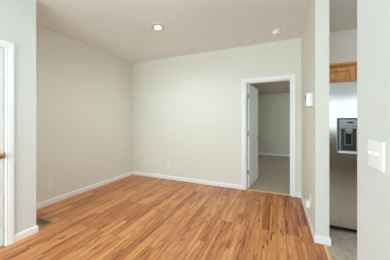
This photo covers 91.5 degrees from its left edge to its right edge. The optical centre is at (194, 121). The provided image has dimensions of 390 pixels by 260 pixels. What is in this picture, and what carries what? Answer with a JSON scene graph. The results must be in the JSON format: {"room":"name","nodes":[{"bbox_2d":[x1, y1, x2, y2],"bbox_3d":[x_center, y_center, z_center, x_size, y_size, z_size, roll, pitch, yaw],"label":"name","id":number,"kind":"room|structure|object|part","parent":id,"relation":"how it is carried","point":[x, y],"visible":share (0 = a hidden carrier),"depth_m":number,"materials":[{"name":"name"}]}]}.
{"room":"empty living room","nodes":[
{"label":"empty living room","id":0,"kind":"room"},
{"bbox_2d":[0,0,35,234],"bbox_3d":[-3.047,-0.072,0.280,0.677,2.705,4.490,0,0,23],"label":"wall","id":1,"kind":"structure","parent":0,"point":[17,17],"depth_m":2.09,"materials":[{"name":"white paint"}]},
{"bbox_2d":[0,48,4,246],"bbox_3d":[-2.093,0.258,1.597,0.101,2.017,0.759,0,0,23],"label":"door","id":2,"kind":"structure","parent":1,"relation":"in","point":[2,153],"depth_m":1.93,"materials":[{"name":"white paint"}]},
{"bbox_2d":[0,39,13,245],"bbox_3d":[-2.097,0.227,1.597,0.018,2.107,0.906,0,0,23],"label":"trim","id":3,"kind":"structure","parent":1,"relation":"attached to","point":[9,47],"depth_m":1.97,"materials":[{"name":"white paint"}]},
{"bbox_2d":[14,225,37,242],"bbox_3d":[-2.179,1.241,2.246,0.677,0.078,0.220,0,0,23],"label":"baseboard","id":4,"kind":"structure","parent":1,"relation":"attached to","point":[34,229],"depth_m":2.10,"materials":[{"name":"white paint"}]},
{"bbox_2d":[36,25,132,203],"bbox_3d":[-2.073,-0.072,3.529,0.120,2.705,2.487,0,0,23],"label":"wall","id":5,"kind":"structure","parent":0,"point":[84,93],"depth_m":3.38,"materials":[{"name":"beige paint"}]},
{"bbox_2d":[47,179,51,187],"bbox_3d":[-2.255,0.962,2.946,0.008,0.116,0.072,0,0,23],"label":"wall outlet","id":6,"kind":"object","parent":5,"relation":"attached to","point":[49,182],"visible":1,"depth_m":2.94,"materials":[{"name":"white plastic"}]},
{"bbox_2d":[36,171,132,208],"bbox_3d":[-1.990,1.241,3.551,0.014,0.078,2.353,0,0,23],"label":"baseboard","id":7,"kind":"structure","parent":5,"relation":"attached to","point":[70,194],"depth_m":3.36,"materials":[{"name":"white paint"}]},
{"bbox_2d":[0,154,356,259],"bbox_3d":[0.798,1.330,2.150,6.485,0.100,11.220,0,0,23],"label":"floor","id":8,"kind":"structure","parent":0,"point":[131,217],"depth_m":2.34,"materials":[{"name":"laminate"}]},
{"bbox_2d":[36,217,52,226],"bbox_3d":[-1.968,1.277,2.426,0.310,0.005,0.130,0,0,23],"label":"floor vent","id":9,"kind":"object","parent":8,"relation":"in","point":[41,222],"visible":0.85,"depth_m":2.41,"materials":[{"name":"brown metal"}]},
{"bbox_2d":[323,244,332,259],"bbox_3d":[1.128,1.277,1.459,0.038,0.006,1.151,0,0,23],"label":"trim","id":10,"kind":"structure","parent":8,"relation":"on","point":[326,248],"depth_m":1.85,"materials":[{"name":"beige wood"}]},
{"bbox_2d":[329,81,356,232],"bbox_3d":[2.130,0.398,2.425,0.910,1.765,0.855,0,0,23],"label":"refrigerator","id":11,"kind":"object","parent":8,"relation":"on","point":[342,95],"visible":0.41,"depth_m":2.21,"materials":[{"name":"grey metal"}]},
{"bbox_3d":[1.780,0.031,2.201,0.192,0.102,0.066,0,0,23],"label":"control panel","id":12,"kind":"part","parent":11,"relation":"part of","materials":[{"name":"silver metal"}]},
{"bbox_2d":[36,0,356,62],"bbox_3d":[-0.045,-1.475,0.203,6.485,0.100,6.977,0,0,23],"label":"ceiling","id":13,"kind":"structure","parent":0,"point":[120,29],"depth_m":2.73,"materials":[{"name":"white paint"}]},
{"bbox_2d":[149,23,166,30],"bbox_3d":[-0.558,-1.415,2.857,0.256,0.020,0.256,0,0,23],"label":"recessed light","id":14,"kind":"object","parent":13,"relation":"in","point":[154,26],"visible":1,"depth_m":2.83,"materials":[{"name":"white plastic"}]},
{"bbox_2d":[273,29,280,35],"bbox_3d":[1.283,-1.393,2.981,0.124,0.064,0.124,0,0,23],"label":"smoke detector","id":15,"kind":"object","parent":13,"relation":"attached to","point":[276,32],"visible":1,"depth_m":2.94,"materials":[{"name":"white plastic"}]},
{"bbox_2d":[133,29,356,192],"bbox_3d":[1.366,-0.072,3.459,6.485,2.705,0.120,0,0,23],"label":"wall","id":16,"kind":"structure","parent":0,"point":[187,109],"depth_m":3.92,"materials":[{"name":"beige paint"}]},
{"bbox_2d":[133,171,241,188],"bbox_3d":[-0.319,1.241,4.116,2.631,0.078,0.014,0,0,23],"label":"baseboard","id":17,"kind":"structure","parent":16,"relation":"attached to","point":[213,183],"depth_m":4.01,"materials":[{"name":"white paint"}]},
{"bbox_2d":[247,84,260,186],"bbox_3d":[1.221,0.269,3.988,0.167,1.998,0.758,0,0,31],"label":"door","id":18,"kind":"structure","parent":16,"relation":"in","point":[252,133],"depth_m":3.87,"materials":[{"name":"white paint"}]},
{"bbox_2d":[246,189,290,195],"bbox_3d":[1.310,1.276,3.436,0.754,0.007,0.043,0,0,23],"label":"trim","id":19,"kind":"structure","parent":16,"relation":"attached to","point":[246,189],"depth_m":3.42,"materials":[{"name":"beige wood"}]},
{"bbox_2d":[242,74,295,196],"bbox_3d":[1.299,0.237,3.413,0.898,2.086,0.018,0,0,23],"label":"trim","id":20,"kind":"structure","parent":16,"relation":"attached to","point":[292,77],"depth_m":3.26,"materials":[{"name":"white paint"}]},
{"bbox_2d":[329,61,356,82],"bbox_3d":[2.279,-0.676,2.793,0.960,0.312,0.374,0,0,23],"label":"upper cabinet","id":21,"kind":"object","parent":16,"relation":"attached to","point":[346,71],"visible":0.28,"depth_m":2.70,"materials":[{"name":"brown wood"}]},
{"bbox_3d":[2.020,-0.647,2.747,0.352,0.151,0.010,0,0,23],"label":"panel","id":22,"kind":"part","parent":21,"relation":"part of","materials":[{"name":"brown wood"}]},
{"bbox_3d":[2.019,-0.647,2.745,0.462,0.231,0.019,0,0,23],"label":"door","id":23,"kind":"part","parent":21,"relation":"part of","materials":[{"name":"brown wood"}]},
{"bbox_3d":[2.214,-0.801,2.644,0.960,0.062,0.050,0,0,23],"label":"crown trim","id":24,"kind":"part","parent":21,"relation":"part of","materials":[{"name":"brown wood"}]},
{"bbox_2d":[247,93,289,153],"bbox_3d":[2.934,0.059,7.273,4.640,2.443,0.120,0,0,23],"label":"wall","id":25,"kind":"structure","parent":0,"point":[273,109],"depth_m":7.19,"materials":[{"name":"beige paint"}]},
{"bbox_2d":[247,152,289,156],"bbox_3d":[2.908,1.241,7.211,4.400,0.078,0.014,0,0,23],"label":"baseboard","id":26,"kind":"structure","parent":25,"relation":"attached to","point":[272,154],"depth_m":7.18,"materials":[{"name":"white paint"}]},
{"bbox_2d":[247,81,289,93],"bbox_3d":[2.115,-1.113,5.381,4.640,0.100,4.003,0,0,23],"label":"ceiling","id":27,"kind":"structure","parent":0,"point":[280,86],"depth_m":5.90,"materials":[{"name":"beige paint"}]},
{"bbox_2d":[301,0,389,259],"bbox_3d":[0.489,-0.072,0.037,0.123,2.705,6.857,0,0,23],"label":"wall","id":28,"kind":"structure","parent":0,"point":[373,16],"depth_m":0.91,"materials":[{"name":"white paint"}]},
{"bbox_2d":[305,93,311,106],"bbox_3d":[1.350,-0.259,2.259,0.063,0.158,0.122,0,0,23],"label":"thermostat","id":29,"kind":"object","parent":28,"relation":"attached to","point":[308,96],"visible":1,"depth_m":2.21,"materials":[{"name":"white plastic"}]},
{"bbox_2d":[300,193,330,245],"bbox_3d":[1.589,1.241,2.576,0.151,0.078,1.294,0,0,23],"label":"baseboard","id":30,"kind":"structure","parent":28,"relation":"attached to","point":[317,239],"depth_m":2.01,"materials":[{"name":"white paint"}]},
{"bbox_2d":[367,139,384,171],"bbox_3d":[0.731,0.134,0.776,0.020,0.115,0.132,0,0,23],"label":"light switch","id":31,"kind":"object","parent":28,"relation":"attached to","point":[376,149],"visible":1,"depth_m":0.76,"materials":[{"name":"white plastic"}]},
{"bbox_3d":[1.407,0.965,2.322,0.008,0.116,0.072,0,0,23],"label":"wall outlet","id":32,"kind":"object","parent":28,"relation":"attached to","visible":0},
{"bbox_2d":[305,199,309,207],"bbox_3d":[1.382,1.007,2.333,0.044,0.090,0.056,0,0,23],"label":"plug adapter","id":33,"kind":"object","parent":32,"relation":"attached to","point":[307,202],"visible":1,"depth_m":2.31,"materials":[{"name":"white plastic"}]}
]}

